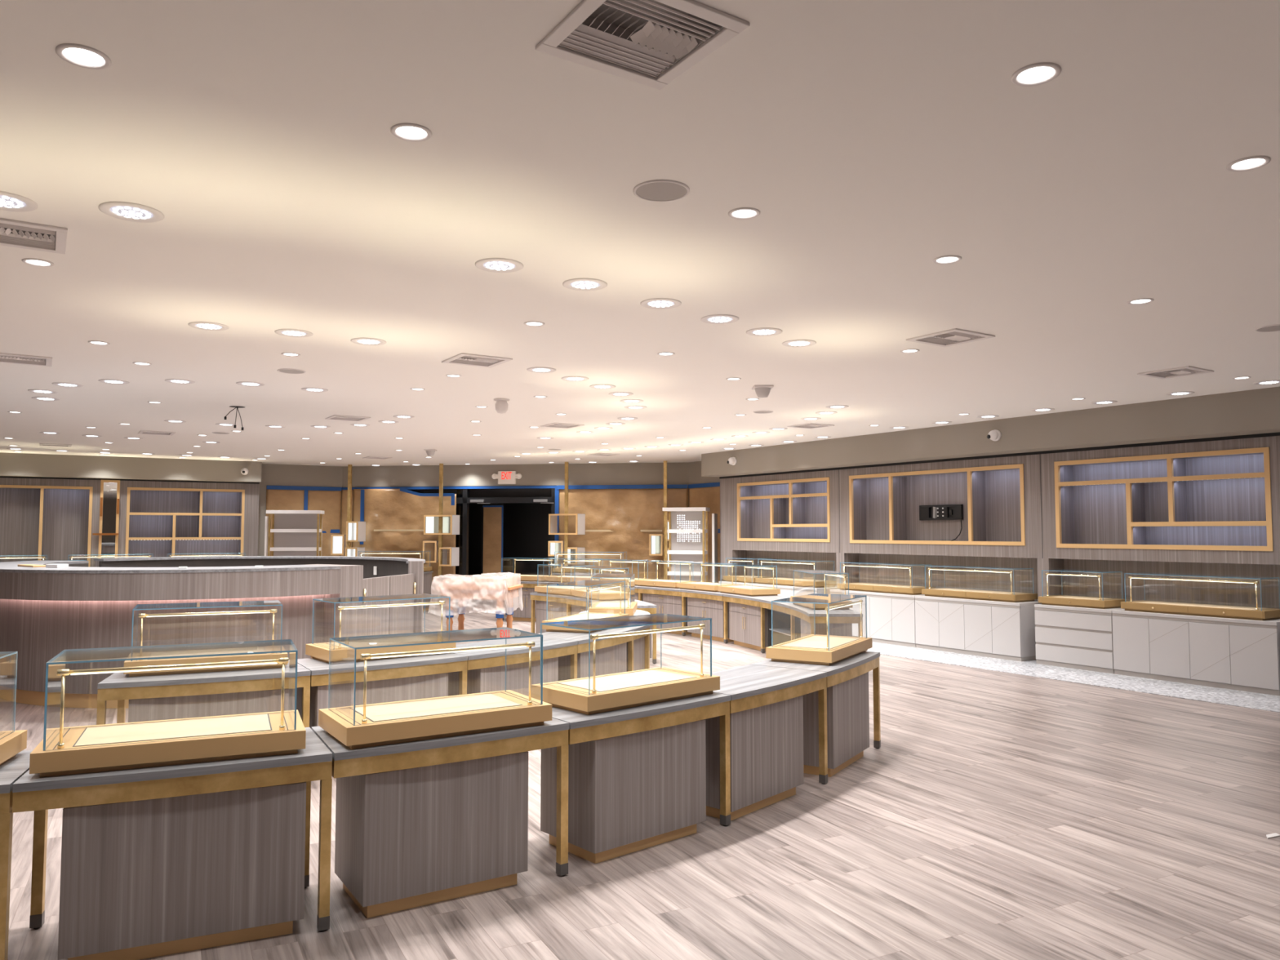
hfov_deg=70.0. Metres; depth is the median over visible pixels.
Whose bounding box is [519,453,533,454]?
recessed light
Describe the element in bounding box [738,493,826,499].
shelf
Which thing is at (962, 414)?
recessed light
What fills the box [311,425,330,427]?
recessed light
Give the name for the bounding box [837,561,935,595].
display case
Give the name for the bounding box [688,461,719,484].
wall
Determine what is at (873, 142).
ceiling
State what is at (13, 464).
wall
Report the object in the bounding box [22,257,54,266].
recessed light
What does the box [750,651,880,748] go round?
table
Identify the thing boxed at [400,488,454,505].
tape
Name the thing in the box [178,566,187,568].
outlet box
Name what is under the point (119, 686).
table
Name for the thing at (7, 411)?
recessed light
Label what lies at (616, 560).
display case
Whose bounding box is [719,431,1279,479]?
trim
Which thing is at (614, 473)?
wall
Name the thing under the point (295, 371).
grille
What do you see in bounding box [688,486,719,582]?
kraft paper
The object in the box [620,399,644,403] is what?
recessed light
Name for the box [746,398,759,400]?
recessed light
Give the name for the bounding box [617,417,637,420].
recessed light
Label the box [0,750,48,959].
table
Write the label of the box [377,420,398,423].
recessed light
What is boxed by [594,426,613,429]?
recessed light
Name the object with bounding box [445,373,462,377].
recessed light
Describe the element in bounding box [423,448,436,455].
ceiling sensor
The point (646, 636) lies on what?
table
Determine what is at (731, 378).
recessed light
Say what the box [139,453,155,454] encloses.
recessed light
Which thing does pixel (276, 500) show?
kraft paper
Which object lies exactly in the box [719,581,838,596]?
base cabinet
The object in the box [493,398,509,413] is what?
ceiling sensor
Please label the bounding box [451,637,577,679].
table
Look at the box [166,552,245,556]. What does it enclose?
display case
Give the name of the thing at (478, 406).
recessed light
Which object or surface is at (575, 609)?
base cabinet
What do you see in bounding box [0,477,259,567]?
panelling
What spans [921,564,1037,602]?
display case
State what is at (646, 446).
recessed light
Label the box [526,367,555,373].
recessed light
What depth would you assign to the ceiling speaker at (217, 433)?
13.95 m
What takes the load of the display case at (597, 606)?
on the table at (637, 612)
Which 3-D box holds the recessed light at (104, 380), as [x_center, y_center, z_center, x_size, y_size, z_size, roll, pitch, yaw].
[-5.273,-0.984,9.165,0.272,0.011,0.272,0,-3,0]
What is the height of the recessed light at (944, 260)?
0.007 m
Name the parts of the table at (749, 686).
rail, leg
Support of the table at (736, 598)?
on the floor
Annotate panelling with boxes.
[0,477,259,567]
[720,435,1279,601]
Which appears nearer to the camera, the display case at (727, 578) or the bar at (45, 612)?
the bar at (45, 612)
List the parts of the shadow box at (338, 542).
light panel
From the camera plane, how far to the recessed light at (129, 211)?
4.28 m
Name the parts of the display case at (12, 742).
glass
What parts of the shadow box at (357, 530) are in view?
light panel, gold frame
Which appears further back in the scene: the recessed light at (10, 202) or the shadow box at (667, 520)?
the shadow box at (667, 520)
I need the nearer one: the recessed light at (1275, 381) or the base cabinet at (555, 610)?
the recessed light at (1275, 381)
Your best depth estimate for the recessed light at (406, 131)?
3.43 m
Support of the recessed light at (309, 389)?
in the ceiling
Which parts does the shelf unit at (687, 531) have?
brass post, brass post, shelf, shelf, shelf, panel, brass post, brass post, panel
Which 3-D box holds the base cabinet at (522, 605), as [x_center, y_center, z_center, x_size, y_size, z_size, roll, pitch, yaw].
[-2.061,2.366,17.495,1.000,0.632,0.526,-1,-4,24]
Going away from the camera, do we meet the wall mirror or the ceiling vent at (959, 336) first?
the ceiling vent at (959, 336)
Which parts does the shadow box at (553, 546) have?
light panel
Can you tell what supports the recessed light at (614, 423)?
in the ceiling
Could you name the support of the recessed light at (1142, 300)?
in the ceiling
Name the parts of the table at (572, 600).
leg, rail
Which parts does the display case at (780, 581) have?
drawer, drawer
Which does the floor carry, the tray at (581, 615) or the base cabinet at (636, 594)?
the base cabinet at (636, 594)
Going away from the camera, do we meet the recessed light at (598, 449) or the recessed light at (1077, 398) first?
the recessed light at (1077, 398)
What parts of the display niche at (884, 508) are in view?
slide arm, screen bracket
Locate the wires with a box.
[224,405,244,430]
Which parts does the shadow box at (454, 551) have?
gold frame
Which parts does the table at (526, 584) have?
rail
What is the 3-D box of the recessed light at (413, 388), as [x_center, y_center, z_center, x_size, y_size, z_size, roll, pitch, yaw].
[-2.345,-0.958,9.649,0.152,0.007,0.152,0,-3,0]
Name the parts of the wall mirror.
mirror pane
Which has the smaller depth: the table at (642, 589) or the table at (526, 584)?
the table at (642, 589)
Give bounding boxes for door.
[391,485,556,607]
[480,504,503,604]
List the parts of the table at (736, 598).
leg, rail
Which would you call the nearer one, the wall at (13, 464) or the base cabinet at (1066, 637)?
the base cabinet at (1066, 637)
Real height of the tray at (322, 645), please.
0.004 m
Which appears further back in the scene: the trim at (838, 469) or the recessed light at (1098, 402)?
the trim at (838, 469)
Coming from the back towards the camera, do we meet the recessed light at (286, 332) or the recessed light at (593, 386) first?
the recessed light at (593, 386)
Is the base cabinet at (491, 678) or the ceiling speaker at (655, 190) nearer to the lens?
the ceiling speaker at (655, 190)
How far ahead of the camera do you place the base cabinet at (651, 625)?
11.80 m
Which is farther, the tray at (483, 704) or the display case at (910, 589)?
the display case at (910, 589)
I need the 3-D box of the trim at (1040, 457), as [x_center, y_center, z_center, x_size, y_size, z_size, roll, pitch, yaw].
[5.347,0.332,12.184,0.002,1.420,0.008,2,-4,-34]
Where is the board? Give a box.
[17,564,45,567]
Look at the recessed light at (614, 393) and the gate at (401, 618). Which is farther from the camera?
the gate at (401, 618)
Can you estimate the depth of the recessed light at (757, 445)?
15.93 m
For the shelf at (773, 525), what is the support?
attached to the display niche at (795, 510)
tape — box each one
[266,485,341,490]
[303,489,307,510]
[322,529,339,533]
[341,485,556,489]
[360,489,364,544]
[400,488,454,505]
[555,488,559,563]
[556,484,687,488]
[585,529,662,531]
[688,482,719,488]
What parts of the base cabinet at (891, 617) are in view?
door, door, door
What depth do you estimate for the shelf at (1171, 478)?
10.82 m
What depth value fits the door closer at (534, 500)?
20.35 m
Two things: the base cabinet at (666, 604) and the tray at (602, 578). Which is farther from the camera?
the tray at (602, 578)
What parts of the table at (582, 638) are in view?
rail, leg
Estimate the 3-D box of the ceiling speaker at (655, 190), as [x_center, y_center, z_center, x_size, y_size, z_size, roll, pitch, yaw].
[0.094,-1.273,4.030,0.250,0.008,0.250,0,-3,0]
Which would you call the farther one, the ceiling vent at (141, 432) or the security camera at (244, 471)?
the security camera at (244, 471)
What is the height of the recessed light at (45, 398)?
0.011 m
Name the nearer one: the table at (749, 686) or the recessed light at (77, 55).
the recessed light at (77, 55)
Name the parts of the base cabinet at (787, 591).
door, door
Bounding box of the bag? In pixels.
[45,564,68,568]
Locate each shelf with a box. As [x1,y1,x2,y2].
[128,537,240,540]
[129,512,241,515]
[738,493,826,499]
[772,524,827,527]
[1058,472,1264,486]
[1130,520,1266,526]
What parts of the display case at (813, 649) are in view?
tube post, tube post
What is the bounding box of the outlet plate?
[373,566,377,574]
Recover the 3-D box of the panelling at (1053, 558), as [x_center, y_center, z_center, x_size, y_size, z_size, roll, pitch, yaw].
[8.841,0.339,7.166,0.351,1.995,26.000,2,-4,-33]
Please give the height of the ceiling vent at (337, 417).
0.142 m
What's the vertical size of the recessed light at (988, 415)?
0.011 m
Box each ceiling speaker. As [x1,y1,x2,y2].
[212,431,230,434]
[277,368,306,373]
[632,179,689,201]
[753,410,773,413]
[1254,324,1279,332]
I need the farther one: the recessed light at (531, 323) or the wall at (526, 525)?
the wall at (526, 525)
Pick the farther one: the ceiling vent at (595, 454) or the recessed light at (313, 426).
the ceiling vent at (595, 454)
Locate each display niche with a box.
[0,484,93,567]
[124,487,244,557]
[737,477,830,542]
[848,463,1025,545]
[1053,447,1273,551]
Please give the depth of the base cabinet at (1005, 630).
12.46 m
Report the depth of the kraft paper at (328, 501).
20.95 m
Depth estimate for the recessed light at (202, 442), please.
15.37 m
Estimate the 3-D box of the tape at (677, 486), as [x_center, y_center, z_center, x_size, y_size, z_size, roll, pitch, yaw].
[-0.411,0.151,20.081,2.920,0.085,0.004,-1,-3,9]
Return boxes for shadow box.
[330,534,346,555]
[345,546,364,556]
[346,521,365,542]
[422,541,438,562]
[423,515,459,534]
[439,546,459,566]
[547,541,564,555]
[548,513,585,534]
[567,546,585,564]
[648,533,663,555]
[666,520,668,541]
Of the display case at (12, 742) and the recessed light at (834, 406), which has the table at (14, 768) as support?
the display case at (12, 742)
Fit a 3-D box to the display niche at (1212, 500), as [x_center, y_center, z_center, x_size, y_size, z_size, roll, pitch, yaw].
[6.294,0.270,11.053,0.362,1.128,2.518,2,-4,-33]
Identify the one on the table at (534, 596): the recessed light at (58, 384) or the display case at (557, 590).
the display case at (557, 590)
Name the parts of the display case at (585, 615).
glass, tube post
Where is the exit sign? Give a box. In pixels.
[491,471,521,484]
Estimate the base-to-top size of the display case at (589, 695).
0.440 m
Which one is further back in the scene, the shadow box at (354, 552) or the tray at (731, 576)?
the shadow box at (354, 552)
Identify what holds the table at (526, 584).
on the floor
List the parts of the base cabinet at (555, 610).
door, drawer, door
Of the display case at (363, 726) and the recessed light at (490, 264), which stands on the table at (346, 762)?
the display case at (363, 726)
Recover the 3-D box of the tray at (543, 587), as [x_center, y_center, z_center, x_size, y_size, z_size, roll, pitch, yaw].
[-1.131,1.637,13.953,0.420,0.002,0.864,3,-4,-38]
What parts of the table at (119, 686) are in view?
leg, leg, rail, leg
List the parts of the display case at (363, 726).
tube post, tube post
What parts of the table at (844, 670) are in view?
rail, leg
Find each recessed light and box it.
[0,191,38,211]
[6,448,24,449]
[7,411,22,413]
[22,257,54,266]
[27,389,57,393]
[31,396,59,400]
[39,431,60,434]
[52,382,83,386]
[53,449,70,451]
[55,43,111,69]
[81,435,102,436]
[88,340,110,345]
[97,201,164,222]
[98,378,129,384]
[124,437,142,439]
[133,361,151,365]
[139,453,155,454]
[147,401,162,403]
[164,378,195,383]
[164,419,186,422]
[179,454,194,456]
[188,321,229,330]
[202,441,219,443]
[215,422,236,426]
[235,381,265,386]
[265,425,285,427]
[274,328,312,337]
[280,352,300,356]
[301,387,328,391]
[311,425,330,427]
[350,337,386,345]
[350,423,369,426]
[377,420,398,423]
[390,123,431,142]
[393,415,414,417]
[410,387,425,390]
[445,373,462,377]
[475,257,523,272]
[475,405,488,408]
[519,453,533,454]
[524,320,545,326]
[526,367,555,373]
[533,395,546,398]
[537,436,554,439]
[555,413,567,415]
[561,376,588,381]
[562,277,607,290]
[573,450,586,452]
[576,431,594,433]
[589,384,615,389]
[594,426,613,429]
[597,448,611,450]
[606,422,625,425]
[608,391,633,395]
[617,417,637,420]
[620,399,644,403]
[624,405,646,408]
[640,297,681,309]
[644,445,659,447]
[657,351,675,355]
[668,444,683,445]
[688,441,704,443]
[700,314,738,324]
[710,438,726,440]
[725,377,741,380]
[728,207,759,219]
[731,435,748,437]
[746,327,782,336]
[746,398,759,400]
[748,444,764,446]
[752,431,769,433]
[768,427,787,430]
[781,440,796,442]
[782,339,816,346]
[800,417,821,420]
[813,435,831,438]
[815,411,837,414]
[826,404,848,408]
[889,426,909,428]
[900,348,919,353]
[931,421,951,423]
[933,254,961,264]
[957,413,969,415]
[977,414,999,417]
[1010,62,1061,86]
[1031,408,1054,411]
[1071,397,1085,399]
[1091,400,1117,404]
[1127,297,1153,304]
[1165,391,1195,395]
[1226,155,1271,171]
[1232,376,1250,379]
[1253,379,1279,385]
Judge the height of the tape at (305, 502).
1.430 m
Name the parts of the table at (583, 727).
rail, leg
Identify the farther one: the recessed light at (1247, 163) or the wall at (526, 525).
the wall at (526, 525)
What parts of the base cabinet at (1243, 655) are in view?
door, door, door, door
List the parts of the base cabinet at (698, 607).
door, drawer, door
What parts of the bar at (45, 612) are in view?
staff panel, panel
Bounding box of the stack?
[440,577,517,586]
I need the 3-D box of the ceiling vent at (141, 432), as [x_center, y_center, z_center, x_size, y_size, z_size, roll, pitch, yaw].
[-7.362,-0.781,13.934,0.470,0.142,0.470,2,-4,-33]
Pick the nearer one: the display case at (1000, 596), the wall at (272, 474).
the display case at (1000, 596)
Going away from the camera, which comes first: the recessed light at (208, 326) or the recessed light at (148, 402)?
the recessed light at (208, 326)
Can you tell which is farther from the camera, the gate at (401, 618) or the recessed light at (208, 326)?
the gate at (401, 618)
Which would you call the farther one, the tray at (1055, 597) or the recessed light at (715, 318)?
the tray at (1055, 597)
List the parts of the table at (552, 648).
rail, leg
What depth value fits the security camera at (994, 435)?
12.23 m
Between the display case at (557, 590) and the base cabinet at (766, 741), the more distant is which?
the display case at (557, 590)
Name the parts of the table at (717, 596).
leg, rail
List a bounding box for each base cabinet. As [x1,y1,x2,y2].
[57,782,306,959]
[128,688,288,722]
[296,672,448,728]
[334,751,528,918]
[448,657,558,696]
[503,587,537,621]
[535,600,571,633]
[540,719,706,863]
[558,642,626,680]
[571,604,587,614]
[626,636,644,671]
[634,592,642,600]
[642,593,691,634]
[649,625,651,657]
[687,597,733,641]
[705,695,804,820]
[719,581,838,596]
[728,602,767,651]
[767,608,800,647]
[800,618,852,637]
[803,671,869,777]
[830,588,924,647]
[914,595,1041,661]
[1034,604,1121,673]
[1111,608,1279,695]
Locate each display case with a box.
[0,555,48,559]
[0,651,26,764]
[18,560,86,561]
[29,639,306,777]
[67,553,153,559]
[123,600,287,676]
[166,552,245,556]
[305,593,455,663]
[318,626,551,749]
[358,551,431,572]
[498,557,556,582]
[531,613,719,714]
[534,564,595,595]
[542,580,629,633]
[546,557,602,582]
[552,551,627,573]
[571,565,630,600]
[588,573,637,615]
[593,559,650,585]
[635,560,696,588]
[677,561,738,591]
[717,564,780,596]
[723,557,772,583]
[755,558,836,587]
[765,593,872,665]
[790,569,852,609]
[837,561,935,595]
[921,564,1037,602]
[1038,568,1127,608]
[1120,572,1279,620]
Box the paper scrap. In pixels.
[1266,832,1279,838]
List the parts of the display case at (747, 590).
glass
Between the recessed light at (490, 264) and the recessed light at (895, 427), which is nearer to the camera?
the recessed light at (490, 264)
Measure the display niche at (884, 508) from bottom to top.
1.108 m
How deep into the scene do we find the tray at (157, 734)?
3.88 m
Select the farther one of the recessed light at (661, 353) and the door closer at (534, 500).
the door closer at (534, 500)
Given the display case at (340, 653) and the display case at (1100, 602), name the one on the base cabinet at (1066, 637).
the display case at (1100, 602)
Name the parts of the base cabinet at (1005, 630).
door, door, door, door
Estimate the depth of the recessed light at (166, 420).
12.46 m
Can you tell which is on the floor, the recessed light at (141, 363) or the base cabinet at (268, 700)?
the base cabinet at (268, 700)
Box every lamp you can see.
[491,473,497,479]
[515,473,521,479]
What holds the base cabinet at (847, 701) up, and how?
on the floor
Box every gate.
[362,576,390,635]
[388,573,416,634]
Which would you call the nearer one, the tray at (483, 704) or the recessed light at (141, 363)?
the tray at (483, 704)
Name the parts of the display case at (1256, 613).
tube post, drawer, drawer, tube post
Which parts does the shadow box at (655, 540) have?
light panel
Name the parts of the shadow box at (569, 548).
light panel, gold frame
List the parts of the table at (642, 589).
leg, rail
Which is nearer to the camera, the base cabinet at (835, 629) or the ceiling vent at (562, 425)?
the base cabinet at (835, 629)
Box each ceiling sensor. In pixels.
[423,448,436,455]
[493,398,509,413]
[751,385,773,397]
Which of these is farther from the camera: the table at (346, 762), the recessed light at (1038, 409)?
the recessed light at (1038, 409)
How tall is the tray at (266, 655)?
0.002 m
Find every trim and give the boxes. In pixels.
[0,475,259,484]
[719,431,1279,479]
[838,469,839,546]
[1040,457,1043,558]
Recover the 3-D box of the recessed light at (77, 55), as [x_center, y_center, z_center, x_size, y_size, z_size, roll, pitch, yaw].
[-1.758,-1.337,2.891,0.152,0.007,0.152,0,-3,0]
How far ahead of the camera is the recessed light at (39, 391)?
9.78 m
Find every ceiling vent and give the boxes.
[0,217,67,253]
[0,352,52,366]
[39,443,71,447]
[137,430,175,435]
[324,414,370,421]
[363,456,392,459]
[441,352,512,368]
[535,0,750,89]
[539,422,584,428]
[586,453,620,456]
[786,422,834,428]
[906,328,995,346]
[1137,365,1213,378]
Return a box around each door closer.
[470,499,489,503]
[533,499,553,503]
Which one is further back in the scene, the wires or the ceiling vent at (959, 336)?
the wires
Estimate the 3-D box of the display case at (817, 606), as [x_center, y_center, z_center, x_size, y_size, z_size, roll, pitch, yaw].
[2.278,1.386,11.616,0.523,0.440,1.000,0,-3,-6]
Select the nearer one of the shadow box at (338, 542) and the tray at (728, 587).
the tray at (728, 587)
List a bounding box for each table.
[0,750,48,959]
[12,727,332,931]
[96,661,311,727]
[297,653,467,694]
[311,717,568,875]
[435,584,523,631]
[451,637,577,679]
[502,581,548,620]
[529,592,565,633]
[532,628,634,671]
[547,582,591,587]
[551,692,730,826]
[564,595,630,616]
[578,609,649,615]
[599,599,657,663]
[600,584,639,592]
[617,625,650,669]
[637,586,682,600]
[680,589,727,635]
[705,664,827,784]
[722,593,790,643]
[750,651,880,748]
[759,599,799,653]
[788,605,862,639]
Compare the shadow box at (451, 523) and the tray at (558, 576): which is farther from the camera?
the shadow box at (451, 523)
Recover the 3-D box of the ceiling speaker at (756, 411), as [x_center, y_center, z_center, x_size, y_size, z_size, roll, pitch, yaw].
[1.550,-0.854,11.500,0.250,0.008,0.250,0,-3,0]
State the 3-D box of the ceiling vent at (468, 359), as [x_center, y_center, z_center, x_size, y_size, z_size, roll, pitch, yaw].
[-1.431,-1.112,8.023,0.470,0.142,0.470,2,-4,-33]
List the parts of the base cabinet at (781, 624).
shelf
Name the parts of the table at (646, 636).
rail, leg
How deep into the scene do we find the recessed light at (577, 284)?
5.54 m
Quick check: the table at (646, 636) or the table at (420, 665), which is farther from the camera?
the table at (646, 636)
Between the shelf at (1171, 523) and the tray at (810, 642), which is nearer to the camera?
the tray at (810, 642)
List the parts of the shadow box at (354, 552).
light panel, gold frame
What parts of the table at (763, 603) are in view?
leg, rail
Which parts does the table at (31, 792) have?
rail, leg, leg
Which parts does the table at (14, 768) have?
rail, leg, leg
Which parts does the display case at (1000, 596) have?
drawer, drawer, tube post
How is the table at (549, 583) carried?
on the floor
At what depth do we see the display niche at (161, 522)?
19.54 m
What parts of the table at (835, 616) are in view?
leg, rail, leg, rail, leg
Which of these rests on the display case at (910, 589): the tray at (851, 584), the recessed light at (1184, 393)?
the tray at (851, 584)
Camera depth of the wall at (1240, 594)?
12.17 m
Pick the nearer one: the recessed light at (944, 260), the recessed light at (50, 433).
the recessed light at (944, 260)
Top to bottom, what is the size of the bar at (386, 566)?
1.335 m
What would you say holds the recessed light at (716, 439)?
in the ceiling
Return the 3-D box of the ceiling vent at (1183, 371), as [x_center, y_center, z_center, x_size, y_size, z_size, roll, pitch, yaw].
[5.053,-1.078,8.635,0.470,0.142,0.470,2,-4,-33]
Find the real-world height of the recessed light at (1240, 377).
0.007 m
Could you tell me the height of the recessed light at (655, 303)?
0.011 m
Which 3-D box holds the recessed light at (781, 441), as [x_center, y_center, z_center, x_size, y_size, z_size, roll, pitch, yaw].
[2.488,-0.640,15.294,0.272,0.011,0.272,0,-3,0]
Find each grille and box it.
[279,369,303,373]
[755,411,772,413]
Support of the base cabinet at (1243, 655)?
on the floor
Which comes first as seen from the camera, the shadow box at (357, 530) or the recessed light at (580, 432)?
the recessed light at (580, 432)
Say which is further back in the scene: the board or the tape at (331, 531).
the tape at (331, 531)
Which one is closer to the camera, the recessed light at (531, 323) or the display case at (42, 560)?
the recessed light at (531, 323)
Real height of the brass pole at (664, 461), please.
3.200 m
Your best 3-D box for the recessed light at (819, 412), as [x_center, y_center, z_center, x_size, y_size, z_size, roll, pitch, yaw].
[2.360,-0.848,11.579,0.272,0.011,0.272,0,-3,0]
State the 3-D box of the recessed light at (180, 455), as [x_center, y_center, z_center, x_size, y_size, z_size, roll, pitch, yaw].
[-8.952,-0.485,18.064,0.272,0.011,0.272,0,-3,0]
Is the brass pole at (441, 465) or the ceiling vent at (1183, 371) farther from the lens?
the brass pole at (441, 465)
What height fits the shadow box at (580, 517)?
0.451 m
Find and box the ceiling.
[0,0,1279,466]
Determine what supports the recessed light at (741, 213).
in the ceiling
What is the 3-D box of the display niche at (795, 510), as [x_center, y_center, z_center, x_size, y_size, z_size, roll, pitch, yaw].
[2.679,0.563,16.563,0.362,1.098,2.450,2,-4,-33]
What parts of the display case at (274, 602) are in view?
tube post, tube post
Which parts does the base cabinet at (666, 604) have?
door, drawer, door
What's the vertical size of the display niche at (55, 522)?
1.645 m
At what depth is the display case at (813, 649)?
6.80 m
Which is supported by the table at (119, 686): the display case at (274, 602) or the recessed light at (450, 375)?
the display case at (274, 602)
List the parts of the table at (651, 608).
rail, leg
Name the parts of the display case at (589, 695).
tube post, tube post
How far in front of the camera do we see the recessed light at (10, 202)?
4.17 m
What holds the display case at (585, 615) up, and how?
on the table at (582, 638)
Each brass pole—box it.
[346,464,351,556]
[437,463,443,608]
[564,462,568,564]
[663,460,666,579]
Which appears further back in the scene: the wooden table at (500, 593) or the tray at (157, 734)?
the wooden table at (500, 593)
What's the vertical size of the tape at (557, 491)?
1.660 m
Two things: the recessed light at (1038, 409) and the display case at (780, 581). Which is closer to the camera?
the recessed light at (1038, 409)
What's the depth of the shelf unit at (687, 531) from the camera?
18.36 m
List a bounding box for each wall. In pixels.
[0,452,262,482]
[257,463,342,555]
[342,462,688,546]
[408,488,551,578]
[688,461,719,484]
[701,386,1279,476]
[720,480,1279,608]
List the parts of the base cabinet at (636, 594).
drawer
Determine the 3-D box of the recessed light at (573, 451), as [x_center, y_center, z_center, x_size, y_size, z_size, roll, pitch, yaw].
[-1.132,-0.533,17.201,0.272,0.011,0.272,0,-3,0]
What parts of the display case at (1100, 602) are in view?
tube post, tube post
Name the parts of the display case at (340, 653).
tube post, tube post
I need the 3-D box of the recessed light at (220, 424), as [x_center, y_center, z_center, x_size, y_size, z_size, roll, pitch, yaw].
[-5.822,-0.777,12.858,0.272,0.011,0.272,0,-3,0]
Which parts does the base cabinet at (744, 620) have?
door, drawer, door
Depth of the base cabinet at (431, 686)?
6.57 m
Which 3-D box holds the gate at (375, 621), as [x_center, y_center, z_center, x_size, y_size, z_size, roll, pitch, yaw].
[-2.930,1.674,10.126,0.069,1.180,0.650,-1,-3,10]
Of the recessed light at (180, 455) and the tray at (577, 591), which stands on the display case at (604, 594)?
the tray at (577, 591)
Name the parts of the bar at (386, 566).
panel, panel, panel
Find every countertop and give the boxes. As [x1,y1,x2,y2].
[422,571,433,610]
[551,572,629,576]
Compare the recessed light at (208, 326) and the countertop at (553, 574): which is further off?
the countertop at (553, 574)
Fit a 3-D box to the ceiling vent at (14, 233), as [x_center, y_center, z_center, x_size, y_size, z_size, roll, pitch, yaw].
[-3.162,-1.304,4.604,0.470,0.142,0.470,2,-4,-33]
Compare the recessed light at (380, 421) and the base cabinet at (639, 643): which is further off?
the recessed light at (380, 421)
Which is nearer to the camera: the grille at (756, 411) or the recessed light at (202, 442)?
the grille at (756, 411)
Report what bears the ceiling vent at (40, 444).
in the ceiling
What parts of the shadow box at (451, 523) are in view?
light panel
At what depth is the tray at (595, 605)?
10.52 m
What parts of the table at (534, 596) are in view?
leg, rail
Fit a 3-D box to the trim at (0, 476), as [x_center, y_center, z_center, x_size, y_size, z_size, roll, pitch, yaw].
[-14.244,-0.122,16.598,13.660,0.030,0.017,2,-4,-30]
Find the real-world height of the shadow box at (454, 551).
0.409 m
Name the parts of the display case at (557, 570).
drawer, drawer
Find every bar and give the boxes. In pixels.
[0,560,363,708]
[93,555,425,632]
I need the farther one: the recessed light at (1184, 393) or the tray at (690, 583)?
the tray at (690, 583)
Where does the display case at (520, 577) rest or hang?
on the table at (526, 584)
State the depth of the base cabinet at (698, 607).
14.33 m
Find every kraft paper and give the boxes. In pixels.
[266,488,304,555]
[307,489,341,555]
[340,489,353,555]
[352,488,456,607]
[557,486,688,579]
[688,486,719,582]
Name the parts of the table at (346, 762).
rail, rail, leg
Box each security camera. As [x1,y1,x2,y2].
[240,467,248,475]
[727,457,737,465]
[986,429,1001,440]
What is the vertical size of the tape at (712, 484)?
0.085 m
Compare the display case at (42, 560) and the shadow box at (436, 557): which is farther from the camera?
the shadow box at (436, 557)
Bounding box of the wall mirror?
[92,480,119,558]
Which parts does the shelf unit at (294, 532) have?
panel, brass post, brass post, shelf, shelf, brass post, brass post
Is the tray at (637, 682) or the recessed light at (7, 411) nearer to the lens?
the tray at (637, 682)
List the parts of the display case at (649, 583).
glass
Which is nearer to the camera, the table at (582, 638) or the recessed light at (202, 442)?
the table at (582, 638)
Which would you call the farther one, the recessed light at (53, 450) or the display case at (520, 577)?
the display case at (520, 577)
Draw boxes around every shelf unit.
[264,510,324,555]
[662,506,717,582]
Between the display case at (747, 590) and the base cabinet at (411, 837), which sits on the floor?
the base cabinet at (411, 837)
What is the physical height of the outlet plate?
0.120 m
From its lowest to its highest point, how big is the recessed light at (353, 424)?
0.011 m
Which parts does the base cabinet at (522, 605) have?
door, drawer, door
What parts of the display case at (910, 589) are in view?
drawer, drawer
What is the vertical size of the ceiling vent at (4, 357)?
0.142 m
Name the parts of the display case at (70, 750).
tube post, tube post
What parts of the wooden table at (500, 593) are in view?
leg, leg, leg, leg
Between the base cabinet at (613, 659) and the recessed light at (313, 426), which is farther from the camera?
the recessed light at (313, 426)
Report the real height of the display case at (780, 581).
0.440 m
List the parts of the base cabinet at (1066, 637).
drawer, drawer, drawer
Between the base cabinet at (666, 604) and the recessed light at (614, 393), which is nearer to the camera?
the recessed light at (614, 393)
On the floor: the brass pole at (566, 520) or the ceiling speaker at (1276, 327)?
the brass pole at (566, 520)
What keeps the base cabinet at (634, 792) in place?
on the floor
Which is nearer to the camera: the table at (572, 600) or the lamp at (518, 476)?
the table at (572, 600)
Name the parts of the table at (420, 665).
rail, leg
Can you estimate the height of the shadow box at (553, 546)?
0.326 m
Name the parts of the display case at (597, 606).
tube post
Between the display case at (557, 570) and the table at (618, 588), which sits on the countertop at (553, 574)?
the display case at (557, 570)
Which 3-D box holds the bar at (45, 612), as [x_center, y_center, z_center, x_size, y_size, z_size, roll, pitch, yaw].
[-5.564,1.577,9.685,4.829,1.335,2.153,-1,-3,20]
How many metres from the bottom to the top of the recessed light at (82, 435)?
0.011 m
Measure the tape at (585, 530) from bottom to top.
0.040 m
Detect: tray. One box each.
[53,713,288,749]
[136,653,276,661]
[319,642,351,648]
[335,692,535,724]
[511,574,544,576]
[542,586,585,589]
[546,668,706,693]
[553,575,592,577]
[555,613,617,621]
[575,589,623,593]
[592,602,630,608]
[601,577,639,579]
[643,579,686,582]
[688,582,728,585]
[726,585,771,589]
[729,575,766,577]
[764,577,829,582]
[776,635,859,650]
[846,582,924,587]
[927,587,1025,594]
[1049,595,1113,599]
[1128,600,1271,610]
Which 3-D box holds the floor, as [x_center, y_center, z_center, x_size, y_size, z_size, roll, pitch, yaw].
[-6.000,2.331,10.386,48.000,0.106,31.000,0,-3,0]
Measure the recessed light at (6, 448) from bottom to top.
0.011 m
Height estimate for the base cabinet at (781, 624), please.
0.632 m
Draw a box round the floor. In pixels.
[0,599,1279,959]
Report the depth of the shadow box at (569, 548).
19.73 m
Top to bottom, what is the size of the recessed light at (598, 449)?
0.011 m

